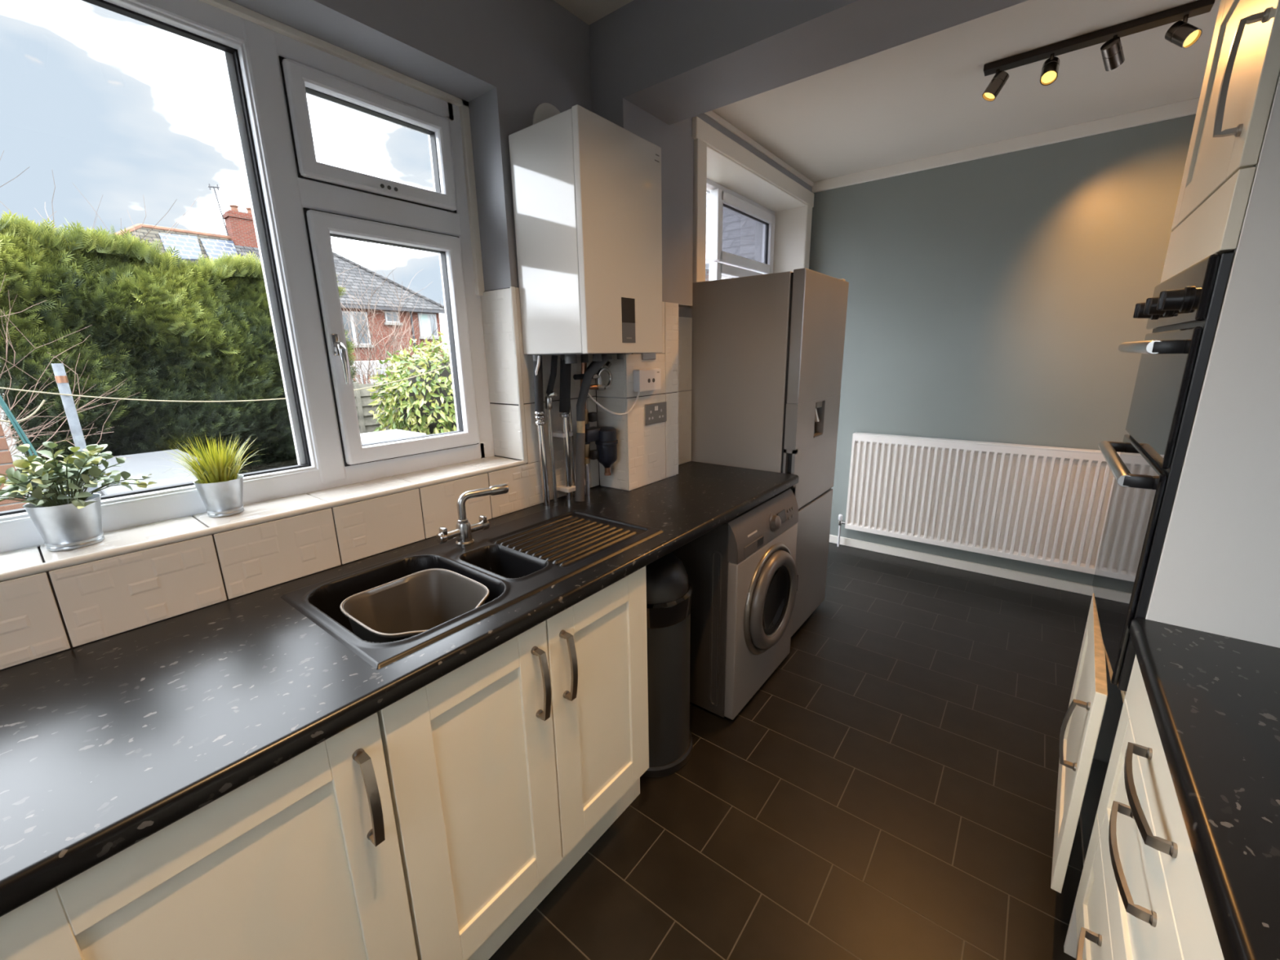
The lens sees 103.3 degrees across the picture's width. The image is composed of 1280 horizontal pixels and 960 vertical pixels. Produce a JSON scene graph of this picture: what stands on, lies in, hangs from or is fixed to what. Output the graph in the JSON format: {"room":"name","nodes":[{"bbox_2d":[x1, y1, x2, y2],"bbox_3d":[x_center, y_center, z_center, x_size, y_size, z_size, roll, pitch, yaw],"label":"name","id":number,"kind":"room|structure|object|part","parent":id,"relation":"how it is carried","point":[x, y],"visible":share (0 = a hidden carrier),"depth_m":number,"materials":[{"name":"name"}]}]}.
{"room":"kitchen","nodes":[
{"label":"kitchen","id":0,"kind":"room"},
{"bbox_2d":[0,0,812,671],"bbox_3d":[-0.520,-0.340,1.933,0.371,2.850,5.650,10,17,37],"label":"wall","id":1,"kind":"structure","parent":0,"point":[507,59],"depth_m":1.45,"materials":[{"name":"grey paint"}]},
{"bbox_2d":[0,0,494,552],"bbox_3d":[-1.157,-0.463,1.043,0.139,1.173,1.957,10,17,37],"label":"window","id":2,"kind":"structure","parent":1,"relation":"in","point":[298,202],"depth_m":1.39,"materials":[{"name":"white plastic"}]},
{"bbox_3d":[-0.836,-0.339,1.418,0.049,0.138,0.022,10,17,37],"label":"handle","id":3,"kind":"part","parent":2,"relation":"part of","materials":[{"name":"silver metal"}]},
{"bbox_3d":[-0.763,-0.968,1.472,0.072,0.262,0.454,10,17,37],"label":"sash","id":4,"kind":"part","parent":2,"relation":"part of","materials":[{"name":"white plastic"}]},
{"bbox_3d":[-0.753,-0.427,1.605,0.072,0.691,0.454,10,17,37],"label":"casement sash","id":5,"kind":"part","parent":2,"relation":"part of","materials":[{"name":"white plastic"}]},
{"bbox_2d":[0,286,527,582],"bbox_3d":[-1.105,-0.168,1.083,0.232,0.612,1.968,10,17,37],"label":"windowsill","id":6,"kind":"structure","parent":1,"relation":"attached to","point":[22,562],"depth_m":1.23,"materials":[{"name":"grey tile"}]},
{"bbox_2d":[0,441,156,551],"bbox_3d":[-1.176,0.026,1.047,0.258,0.213,0.246,-3,14,-6],"label":"potted plant","id":7,"kind":"object","parent":6,"relation":"on","point":[64,522],"visible":1,"depth_m":1.01,"materials":[{"name":"green plant"}]},
{"bbox_3d":[-1.174,0.087,1.043,0.108,0.096,0.108,10,17,37],"label":"pot","id":8,"kind":"part","parent":7,"relation":"part of","materials":[{"name":"metal"}]},
{"bbox_2d":[158,434,260,517],"bbox_3d":[-1.026,-0.014,1.222,0.217,0.200,0.194,-7,15,-24],"label":"potted grass","id":9,"kind":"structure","parent":6,"relation":"on","point":[219,484],"depth_m":1.21,"materials":[{"name":"plant"}]},
{"bbox_2d":[192,474,244,517],"bbox_3d":[-1.024,0.039,1.243,0.097,0.088,0.097,10,17,37],"label":"pot","id":10,"kind":"object","parent":9,"relation":"on","point":[221,495],"depth_m":1.21,"materials":[{"name":"metal"}]},
{"bbox_3d":[-1.017,0.130,1.086,0.017,0.016,1.958,10,17,37],"label":"edge trim","id":11,"kind":"part","parent":6,"relation":"part of","materials":[{"name":"white tile"}]},
{"bbox_3d":[-0.420,-0.352,1.759,0.010,0.602,0.018,10,17,37],"label":"edge trim","id":12,"kind":"part","parent":6,"relation":"part of","materials":[{"name":"white tile"}]},
{"bbox_2d":[533,102,559,124],"bbox_3d":[-0.253,-1.182,1.695,0.128,0.164,0.164,10,17,37],"label":"flue collar","id":13,"kind":"object","parent":1,"relation":"attached to","point":[544,111],"visible":0.23,"depth_m":1.69,"materials":[{"name":"white"}]},
{"bbox_2d":[508,104,662,354],"bbox_3d":[-0.165,-0.779,1.732,0.310,0.674,0.402,10,17,37],"label":"boiler","id":14,"kind":"object","parent":1,"relation":"attached to","point":[586,188],"visible":1,"depth_m":1.59,"materials":[{"name":"white metal"}]},
{"bbox_2d":[527,352,649,506],"bbox_3d":[-0.179,-0.189,1.874,0.280,0.555,0.361,10,17,37],"label":"pipes","id":15,"kind":"object","parent":1,"relation":"attached to","point":[580,487],"visible":0.98,"depth_m":1.87,"materials":[{"name":"silver metal"}]},
{"bbox_3d":[-0.180,-0.437,1.809,0.270,0.034,0.354,10,17,37],"label":"connection plate","id":16,"kind":"part","parent":15,"relation":"part of","materials":[{"name":"grey plastic"}]},
{"bbox_3d":[-0.182,-0.241,1.939,0.027,0.036,0.030,10,17,37],"label":"valve lever","id":17,"kind":"part","parent":15,"relation":"part of","materials":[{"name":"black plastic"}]},
{"bbox_3d":[-0.180,-0.099,1.974,0.027,0.036,0.030,10,17,37],"label":"valve lever","id":18,"kind":"part","parent":15,"relation":"part of","materials":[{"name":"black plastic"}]},
{"bbox_2d":[585,423,617,475],"bbox_3d":[-0.165,-0.119,1.994,0.163,0.213,0.093,-8,16,-26],"label":"filter","id":19,"kind":"object","parent":15,"relation":"attached to","point":[605,439],"visible":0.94,"depth_m":1.97,"materials":[{"name":"black plastic"}]},
{"bbox_2d":[595,426,617,467],"bbox_3d":[-0.132,-0.130,2.008,0.090,0.163,0.090,10,17,37],"label":"canister","id":20,"kind":"object","parent":19,"relation":"on","point":[606,442],"depth_m":1.97,"materials":[{"name":"black plastic"}]},
{"bbox_2d":[692,110,814,282],"bbox_3d":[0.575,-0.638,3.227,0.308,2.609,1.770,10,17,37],"label":"window","id":21,"kind":"structure","parent":1,"relation":"in","point":[761,217],"depth_m":3.12,"materials":[{"name":"white plastic"}]},
{"bbox_3d":[0.681,-1.597,3.324,0.006,0.280,0.700,10,17,37],"label":"pane","id":22,"kind":"part","parent":21,"relation":"part of","materials":[{"name":"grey glass"}]},
{"bbox_2d":[705,192,730,280],"bbox_3d":[2.213,-3.950,11.540,7.200,5.050,4.680,10,17,37],"label":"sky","id":23,"kind":"structure","parent":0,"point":[708,195],"depth_m":9.97,"materials":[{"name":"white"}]},
{"bbox_2d":[488,542,1092,959],"bbox_3d":[0.486,1.198,1.409,2.400,0.120,5.470,10,17,37],"label":"floor","id":24,"kind":"structure","parent":0,"point":[888,791],"depth_m":1.67,"materials":[{"name":"black tile"}]},
{"bbox_2d":[0,712,417,959],"bbox_3d":[-0.795,0.749,0.942,0.616,0.722,0.455,10,17,37],"label":"base cabinet","id":25,"kind":"object","parent":24,"relation":"on","point":[301,860],"visible":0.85,"depth_m":0.76,"materials":[{"name":"white wood"}]},
{"bbox_3d":[-0.458,0.544,0.860,0.040,0.184,0.019,10,17,37],"label":"handle","id":26,"kind":"part","parent":25,"relation":"part of","materials":[{"name":"silver metal"}]},
{"bbox_2d":[377,565,648,959],"bbox_3d":[-0.421,0.627,1.408,0.616,0.722,0.760,10,17,37],"label":"base cabinet","id":27,"kind":"object","parent":24,"relation":"on","point":[499,766],"visible":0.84,"depth_m":1.15,"materials":[{"name":"white wood"}]},
{"bbox_2d":[0,461,798,917],"bbox_3d":[-0.661,0.324,1.067,0.624,0.038,3.689,10,17,37],"label":"countertop","id":28,"kind":"structure","parent":27,"relation":"on","point":[108,744],"depth_m":0.85,"materials":[{"name":"black laminate"}]},
{"bbox_2d":[280,505,663,670],"bbox_3d":[-0.386,0.295,1.411,0.482,0.178,0.893,10,17,37],"label":"sink","id":29,"kind":"object","parent":28,"relation":"in","point":[517,559],"visible":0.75,"depth_m":1.38,"materials":[{"name":"black"}]},
{"bbox_2d":[340,568,488,643],"bbox_3d":[-0.520,0.353,1.201,0.313,0.165,0.271,10,17,37],"label":"bowl","id":30,"kind":"object","parent":29,"relation":"in","point":[413,604],"visible":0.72,"depth_m":1.29,"materials":[{"name":"grey plastic"}]},
{"bbox_2d":[435,484,508,546],"bbox_3d":[-0.497,0.105,1.503,0.228,0.158,0.052,-14,19,-42],"label":"mixer tap","id":31,"kind":"object","parent":28,"relation":"on","point":[464,531],"visible":1,"depth_m":1.48,"materials":[{"name":"silver metal"}]},
{"bbox_3d":[-0.562,0.157,1.436,0.031,0.045,0.022,10,17,37],"label":"lever","id":32,"kind":"part","parent":31,"relation":"part of","materials":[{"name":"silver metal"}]},
{"bbox_2d":[455,521,474,546],"bbox_3d":[-0.519,0.156,1.492,0.052,0.064,0.052,10,17,37],"label":"tap","id":33,"kind":"object","parent":31,"relation":"on","point":[464,531],"depth_m":1.48,"materials":[{"name":"silver metal"}]},
{"bbox_3d":[-0.489,0.077,1.501,0.113,0.097,0.030,-13,18,-40],"label":"spout","id":34,"kind":"part","parent":31,"relation":"part of","materials":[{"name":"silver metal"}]},
{"bbox_3d":[-0.476,0.129,1.543,0.031,0.045,0.022,10,17,37],"label":"lever","id":35,"kind":"part","parent":31,"relation":"part of","materials":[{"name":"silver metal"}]},
{"bbox_3d":[-0.333,0.693,1.106,0.020,0.700,0.376,10,17,37],"label":"door","id":36,"kind":"part","parent":27,"relation":"part of","materials":[{"name":"white wood"}]},
{"bbox_3d":[-0.223,0.468,1.153,0.040,0.184,0.019,10,17,37],"label":"handle","id":37,"kind":"part","parent":27,"relation":"part of","materials":[{"name":"silver metal"}]},
{"bbox_3d":[-0.170,0.451,1.218,0.040,0.184,0.019,10,17,37],"label":"handle","id":38,"kind":"part","parent":27,"relation":"part of","materials":[{"name":"silver metal"}]},
{"bbox_3d":[-0.100,0.617,1.397,0.020,0.700,0.376,10,17,37],"label":"door","id":39,"kind":"part","parent":27,"relation":"part of","materials":[{"name":"white wood"}]},
{"bbox_2d":[467,777,639,959],"bbox_3d":[-0.805,1.254,0.716,0.017,0.148,2.603,10,17,37],"label":"plinth","id":40,"kind":"object","parent":24,"relation":"on","point":[490,946],"visible":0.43,"depth_m":1.41,"materials":[{"name":"white wood"}]},
{"bbox_2d":[641,552,693,777],"bbox_3d":[0.040,0.632,1.838,0.306,0.790,0.306,10,17,37],"label":"waste bin","id":41,"kind":"object","parent":24,"relation":"on","point":[668,588],"visible":0.54,"depth_m":1.72,"materials":[{"name":"black plastic"}]},
{"bbox_3d":[0.035,0.314,1.759,0.268,0.135,0.268,10,17,37],"label":"swing lid","id":42,"kind":"part","parent":41,"relation":"part of","materials":[{"name":"black plastic"}]},
{"bbox_2d":[671,488,798,719],"bbox_3d":[0.341,0.480,2.311,0.616,0.846,0.600,10,17,37],"label":"washing machine","id":43,"kind":"object","parent":24,"relation":"on","point":[743,577],"visible":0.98,"depth_m":2.02,"materials":[{"name":"grey metal"}]},
{"bbox_3d":[0.440,0.256,1.962,0.007,0.039,0.165,10,17,37],"label":"detergent drawer","id":44,"kind":"part","parent":43,"relation":"part of","materials":[{"name":"grey"}]},
{"bbox_3d":[0.532,0.577,2.186,0.042,0.672,0.593,10,17,37],"label":"panel","id":45,"kind":"part","parent":43,"relation":"part of","materials":[{"name":"silver metal"}]},
{"bbox_3d":[0.571,0.508,2.146,0.048,0.424,0.424,10,17,37],"label":"porthole door","id":46,"kind":"part","parent":43,"relation":"part of","materials":[{"name":"grey metal"}]},
{"bbox_2d":[762,564,790,635],"bbox_3d":[0.566,0.507,2.150,0.032,0.300,0.300,10,17,37],"label":"glass bowl","id":47,"kind":"object","parent":43,"relation":"on","point":[776,584],"depth_m":2.19,"materials":[{"name":"black glass"}]},
{"bbox_2d":[689,267,848,636],"bbox_3d":[0.666,-0.115,2.707,0.571,1.800,0.602,10,17,37],"label":"freezer","id":48,"kind":"object","parent":24,"relation":"on","point":[768,349],"visible":0.77,"depth_m":2.39,"materials":[{"name":"grey metal"}]},
{"bbox_3d":[0.875,0.432,2.682,0.054,0.673,0.602,10,17,37],"label":"door","id":49,"kind":"part","parent":48,"relation":"part of","materials":[{"name":"grey metal"}]},
{"bbox_3d":[0.860,-0.425,2.470,0.054,1.066,0.602,10,17,37],"label":"door","id":50,"kind":"part","parent":48,"relation":"part of","materials":[{"name":"grey metal"}]},
{"bbox_2d":[1075,654,1224,959],"bbox_3d":[1.009,0.788,0.653,0.640,0.722,0.798,10,17,37],"label":"base cabinet","id":51,"kind":"object","parent":24,"relation":"on","point":[1141,895],"visible":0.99,"depth_m":0.82,"materials":[{"name":"white wood"}]},
{"bbox_3d":[0.786,0.886,0.882,0.040,0.018,0.233,10,17,37],"label":"handle","id":52,"kind":"part","parent":51,"relation":"part of","materials":[{"name":"silver metal"}]},
{"bbox_3d":[0.799,0.958,0.867,0.020,0.260,0.794,10,17,37],"label":"drawer","id":53,"kind":"part","parent":51,"relation":"part of","materials":[{"name":"white wood"}]},
{"bbox_3d":[0.781,0.599,0.811,0.040,0.018,0.233,10,17,37],"label":"handle","id":54,"kind":"part","parent":51,"relation":"part of","materials":[{"name":"silver metal"}]},
{"bbox_3d":[0.794,0.686,0.799,0.020,0.294,0.794,10,17,37],"label":"drawer","id":55,"kind":"part","parent":51,"relation":"part of","materials":[{"name":"white wood"}]},
{"bbox_3d":[0.779,0.480,0.781,0.040,0.018,0.233,10,17,37],"label":"handle","id":56,"kind":"part","parent":51,"relation":"part of","materials":[{"name":"silver metal"}]},
{"bbox_3d":[0.791,0.474,0.747,0.020,0.138,0.794,10,17,37],"label":"drawer","id":57,"kind":"part","parent":51,"relation":"part of","materials":[{"name":"white wood"}]},
{"bbox_2d":[1128,617,1279,959],"bbox_3d":[0.386,0.628,-0.237,0.636,0.038,2.862,10,17,37],"label":"countertop","id":58,"kind":"structure","parent":51,"relation":"on","point":[1214,699],"depth_m":0.68,"materials":[{"name":"black laminate"}]},
{"bbox_2d":[1050,0,1279,958],"bbox_3d":[1.423,0.056,1.055,0.702,2.235,0.609,10,17,37],"label":"oven unit","id":59,"kind":"object","parent":24,"relation":"on","point":[1218,572],"depth_m":0.96,"materials":[{"name":"white"}]},
{"bbox_3d":[1.010,0.594,1.184,0.041,0.184,0.019,10,17,37],"label":"handle","id":60,"kind":"part","parent":59,"relation":"part of","materials":[{"name":"silver metal"}]},
{"bbox_3d":[1.206,0.675,1.391,0.020,0.553,0.607,11,18,39],"label":"door","id":61,"kind":"part","parent":59,"relation":"part of","materials":[{"name":"white wood"}]},
{"bbox_3d":[1.280,-0.429,1.282,0.040,0.048,0.048,10,17,37],"label":"knob","id":62,"kind":"part","parent":59,"relation":"part of","materials":[{"name":"black plastic"}]},
{"bbox_3d":[1.167,-0.393,1.142,0.040,0.048,0.048,10,17,37],"label":"knob","id":63,"kind":"part","parent":59,"relation":"part of","materials":[{"name":"black plastic"}]},
{"bbox_3d":[1.396,0.002,1.061,0.628,0.869,0.598,10,17,37],"label":"double oven","id":64,"kind":"part","parent":59,"relation":"part of","materials":[{"name":"black metal"}]},
{"bbox_3d":[1.055,-0.357,1.003,0.040,0.048,0.048,10,17,37],"label":"knob","id":65,"kind":"part","parent":59,"relation":"part of","materials":[{"name":"black plastic"}]},
{"bbox_3d":[1.188,-0.400,1.123,0.014,0.112,0.598,10,17,37],"label":"control panel","id":66,"kind":"part","parent":59,"relation":"part of","materials":[{"name":"black glass"}]},
{"bbox_3d":[1.196,-0.518,1.087,0.019,0.126,0.607,10,17,37],"label":"filler panel","id":67,"kind":"part","parent":59,"relation":"part of","materials":[{"name":"white wood"}]},
{"bbox_3d":[1.190,-0.823,1.012,0.020,0.494,0.607,10,17,37],"label":"door","id":68,"kind":"part","parent":59,"relation":"part of","materials":[{"name":"white wood"}]},
{"bbox_3d":[1.015,-0.683,0.858,0.037,0.184,0.019,10,17,37],"label":"handle","id":69,"kind":"part","parent":59,"relation":"part of","materials":[{"name":"silver metal"}]},
{"bbox_2d":[588,0,1028,491],"bbox_3d":[0.920,-0.657,1.548,2.300,1.800,0.673,10,17,37],"label":"wall partition","id":70,"kind":"structure","parent":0,"point":[655,65],"depth_m":1.72,"materials":[{"name":"grey paint"}]},
{"bbox_2d":[587,368,661,415],"bbox_3d":[-0.048,-0.346,1.989,0.347,0.170,0.064,-12,17,-37],"label":"receiver","id":71,"kind":"object","parent":70,"relation":"attached to","point":[644,380],"visible":1,"depth_m":2.00,"materials":[{"name":"white plastic"}]},
{"bbox_2d":[641,352,655,359],"bbox_3d":[0.037,-0.528,2.037,0.010,0.086,0.088,10,17,37],"label":"switch","id":72,"kind":"object","parent":70,"relation":"attached to","point":[651,356],"visible":0.32,"depth_m":2.04,"materials":[{"name":"white plastic"}]},
{"bbox_2d":[644,401,666,425],"bbox_3d":[0.070,-0.282,2.135,0.010,0.086,0.147,10,17,37],"label":"double socket","id":73,"kind":"object","parent":70,"relation":"attached to","point":[656,412],"visible":1,"depth_m":2.13,"materials":[{"name":"silver metal"}]},
{"bbox_2d":[553,0,1221,182],"bbox_3d":[0.393,-1.456,0.776,2.900,0.160,5.450,10,17,37],"label":"ceiling","id":74,"kind":"structure","parent":0,"point":[922,97],"depth_m":2.30,"materials":[{"name":"beige paint"}]},
{"bbox_2d":[982,0,1214,101],"bbox_3d":[1.697,-1.614,1.933,0.652,0.133,0.101,10,17,37],"label":"track light","id":75,"kind":"object","parent":74,"relation":"attached to","point":[1183,34],"visible":1,"depth_m":1.88,"materials":[{"name":"brown metal"}]},
{"bbox_3d":[1.461,-1.608,2.112,0.043,0.024,0.046,10,17,37],"label":"bulb","id":76,"kind":"part","parent":75,"relation":"part of","materials":[{"name":"yellow glass"}]},
{"bbox_3d":[1.604,-1.583,1.985,0.048,0.030,0.037,10,17,37],"label":"bulb","id":77,"kind":"part","parent":75,"relation":"part of","materials":[{"name":"yellow glass"}]},
{"bbox_3d":[1.616,-1.656,1.986,0.012,0.034,0.013,10,17,37],"label":"stem","id":78,"kind":"part","parent":75,"relation":"part of","materials":[{"name":"black metal"}]},
{"bbox_3d":[1.905,-1.607,1.767,0.012,0.034,0.013,10,17,37],"label":"stem","id":79,"kind":"part","parent":75,"relation":"part of","materials":[{"name":"black metal"}]},
{"bbox_3d":[1.911,-1.536,1.758,0.039,0.035,0.042,10,17,37],"label":"bulb","id":80,"kind":"part","parent":75,"relation":"part of","materials":[{"name":"orange"}]},
{"bbox_2d":[808,114,1195,585],"bbox_3d":[2.151,-0.715,3.256,2.900,2.850,0.200,10,17,37],"label":"wall","id":81,"kind":"structure","parent":0,"point":[993,299],"depth_m":3.03,"materials":[{"name":"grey paint"}]},
{"bbox_2d":[829,534,1093,595],"bbox_3d":[2.151,0.570,3.451,2.290,0.063,0.016,10,17,37],"label":"baseboard","id":82,"kind":"structure","parent":81,"relation":"attached to","point":[1065,585],"depth_m":3.39,"materials":[{"name":"white paint"}]},
{"bbox_2d":[837,431,1120,574],"bbox_3d":[2.164,0.188,3.289,1.668,0.880,0.094,10,17,37],"label":"radiator","id":83,"kind":"object","parent":81,"relation":"attached to","point":[1037,504],"visible":0.86,"depth_m":3.21,"materials":[{"name":"white metal"}]},
{"bbox_2d":[853,431,1120,455],"bbox_3d":[2.173,-0.228,3.158,1.604,0.010,0.072,10,17,37],"label":"grille","id":84,"kind":"object","parent":83,"relation":"attached to","point":[1020,447],"depth_m":3.16,"materials":[{"name":"white metal"}]},
{"bbox_2d":[811,97,1199,192],"bbox_3d":[2.097,-1.885,2.848,2.310,0.066,0.022,10,17,37],"label":"trim","id":85,"kind":"structure","parent":81,"relation":"attached to","point":[1189,107],"depth_m":2.81,"materials":[{"name":"white paint"}]},
{"label":"outside","id":86,"kind":"structure","parent":0,"visible":0},
{"bbox_2d":[0,393,31,503],"bbox_3d":[-21.066,-6.548,34.866,73.199,0.300,90.000,10,17,37],"label":"ground","id":87,"kind":"structure","parent":86,"point":[9,442],"depth_m":10.29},
{"bbox_2d":[0,422,26,511],"bbox_3d":[-3.656,0.241,2.898,0.220,1.267,0.220,10,17,37],"label":"brick pillar","id":88,"kind":"structure","parent":87,"relation":"on","point":[6,459],"depth_m":2.82,"materials":[{"name":"brick"}]},
{"bbox_2d":[0,274,140,470],"bbox_3d":[-5.086,-0.505,3.512,3.010,2.475,2.397,-4,14,-12],"label":"bare shrub","id":89,"kind":"object","parent":87,"relation":"on","point":[9,314],"visible":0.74,"depth_m":3.89,"materials":[{"name":"brown plant"}]},
{"bbox_2d":[51,363,99,493],"bbox_3d":[-3.354,0.059,3.105,0.049,1.510,0.049,10,17,37],"label":"post","id":90,"kind":"object","parent":87,"relation":"on","point":[61,379],"visible":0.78,"depth_m":2.97,"materials":[{"name":"metal"}]},
{"bbox_2d":[0,364,450,402],"bbox_3d":[-2.620,-0.810,3.826,0.009,0.381,3.653,10,17,37],"label":"washing line","id":91,"kind":"object","parent":90,"relation":"attached to","point":[449,365],"visible":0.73,"depth_m":3.31,"materials":[{"name":"brown"}]},
{"bbox_2d":[0,399,45,422],"bbox_3d":[-3.481,-0.430,2.745,0.008,0.245,0.338,10,17,37],"label":"rope","id":92,"kind":"object","parent":91,"relation":"hanging from","point":[43,401],"visible":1,"depth_m":2.84,"materials":[{"name":"brown"}]},
{"bbox_2d":[0,395,50,497],"bbox_3d":[-3.410,0.065,2.899,0.012,1.102,0.137,10,17,37],"label":"cord","id":93,"kind":"object","parent":92,"relation":"hanging from","point":[18,428],"visible":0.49,"depth_m":2.79,"materials":[{"name":"teal plastic"}]},
{"bbox_2d":[0,151,200,420],"bbox_3d":[-7.296,-1.830,6.047,3.971,3.909,3.267,3,15,17],"label":"bare shrub","id":94,"kind":"object","parent":87,"relation":"on","point":[3,151],"visible":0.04,"depth_m":5.87,"materials":[{"name":"brown plant"}]},
{"bbox_2d":[81,448,201,495],"bbox_3d":[-3.643,0.270,3.857,1.800,0.750,0.650,10,17,37],"label":"garden table","id":95,"kind":"object","parent":87,"relation":"on","point":[140,464],"visible":0.15,"depth_m":3.70,"materials":[{"name":"grey paint"}]},
{"bbox_2d":[0,209,358,502],"bbox_3d":[-5.259,-1.070,5.860,1.588,2.446,2.560,10,17,37],"label":"conifer hedge","id":96,"kind":"object","parent":87,"relation":"on","point":[170,328],"visible":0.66,"depth_m":4.93,"materials":[{"name":"green plant"}]},
{"bbox_2d":[115,183,444,383],"bbox_3d":[-20.695,-9.577,27.256,8.896,11.120,17.629,10,17,37],"label":"brick house","id":97,"kind":"structure","parent":87,"relation":"on","point":[190,243],"depth_m":28.14,"materials":[{"name":"red brick"}]},
{"bbox_3d":[-21.444,-10.921,23.765,1.942,1.480,1.630,10,17,37],"label":"solar panel","id":98,"kind":"part","parent":97,"relation":"part of","materials":[{"name":"blue glass"}]},
{"bbox_3d":[-20.538,-11.216,24.892,1.942,1.480,1.560,10,17,37],"label":"solar panel","id":99,"kind":"part","parent":97,"relation":"part of","materials":[{"name":"blue glass"}]},
{"bbox_2d":[229,204,238,211],"bbox_3d":[-20.837,-13.913,26.011,0.400,0.340,0.400,10,17,37],"label":"chimney pot","id":100,"kind":"object","parent":97,"relation":"on","point":[234,207],"depth_m":25.88,"materials":[{"name":"ceramic"}]},
{"bbox_2d":[245,207,251,213],"bbox_3d":[-20.407,-14.053,26.545,0.400,0.340,0.400,10,17,37],"label":"chimney pot","id":101,"kind":"object","parent":97,"relation":"on","point":[249,210],"depth_m":26.39,"materials":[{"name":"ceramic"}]},
{"bbox_3d":[-15.550,-7.343,27.768,0.160,0.140,1.850,10,17,37],"label":"sill","id":102,"kind":"part","parent":97,"relation":"part of","materials":[{"name":"white stone"}]},
{"bbox_3d":[-14.206,-9.001,29.167,0.160,0.140,1.000,10,17,37],"label":"sill","id":103,"kind":"part","parent":97,"relation":"part of","materials":[{"name":"white stone"}]},
{"bbox_3d":[-12.858,-8.708,31.008,0.160,0.140,1.350,10,17,37],"label":"sill","id":104,"kind":"part","parent":97,"relation":"part of","materials":[{"name":"white stone"}]},
{"bbox_2d":[208,228,447,383],"bbox_3d":[-4.929,-2.723,9.959,4.560,3.685,4.290,4,15,21],"label":"bare shrub","id":105,"kind":"object","parent":87,"relation":"on","point":[357,358],"visible":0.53,"depth_m":10.13,"materials":[{"name":"brown plant"}]},
{"bbox_2d":[351,368,387,383],"bbox_3d":[-6.788,-2.038,12.330,0.060,1.270,1.410,10,17,37],"label":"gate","id":106,"kind":"object","parent":87,"relation":"on","point":[382,370],"visible":0.11,"depth_m":12.40,"materials":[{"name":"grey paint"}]},
{"bbox_3d":[-6.810,-2.598,12.201,0.030,0.120,1.410,10,17,37],"label":"rail","id":107,"kind":"part","parent":106,"relation":"part of","materials":[{"name":"grey paint"}]},
{"bbox_2d":[349,360,397,382],"bbox_3d":[-7.739,-2.561,14.097,1.400,1.470,1.550,10,17,37],"label":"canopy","id":108,"kind":"object","parent":87,"relation":"on","point":[379,364],"visible":0.11,"depth_m":13.55,"materials":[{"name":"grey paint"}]},
{"bbox_2d":[352,382,411,433],"bbox_3d":[-2.725,-0.509,5.856,0.057,1.270,1.890,10,17,37],"label":"fence panel","id":109,"kind":"object","parent":87,"relation":"on","point":[366,423],"visible":0.03,"depth_m":5.49,"materials":[{"name":"brown wood"}]},
{"bbox_2d":[360,429,426,444],"bbox_3d":[-2.102,0.067,4.255,0.500,0.900,0.490,10,17,37],"label":"chest","id":110,"kind":"object","parent":87,"relation":"on","point":[386,435],"visible":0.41,"depth_m":4.11,"materials":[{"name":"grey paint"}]},
{"bbox_2d":[365,331,457,435],"bbox_3d":[-2.082,-0.666,5.456,1.275,1.793,1.552,10,17,37],"label":"variegated laurel","id":111,"kind":"object","parent":87,"relation":"on","point":[425,403],"visible":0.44,"depth_m":4.97,"materials":[{"name":"green plant"}]},
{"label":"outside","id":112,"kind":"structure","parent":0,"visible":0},
{"bbox_2d":[240,463,297,474],"bbox_3d":[-4.531,-0.067,6.408,2.949,0.230,2.150,10,17,37],"label":"ground","id":113,"kind":"structure","parent":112,"point":[291,464],"depth_m":6.27,"materials":[{"name":"concrete"}]}
]}

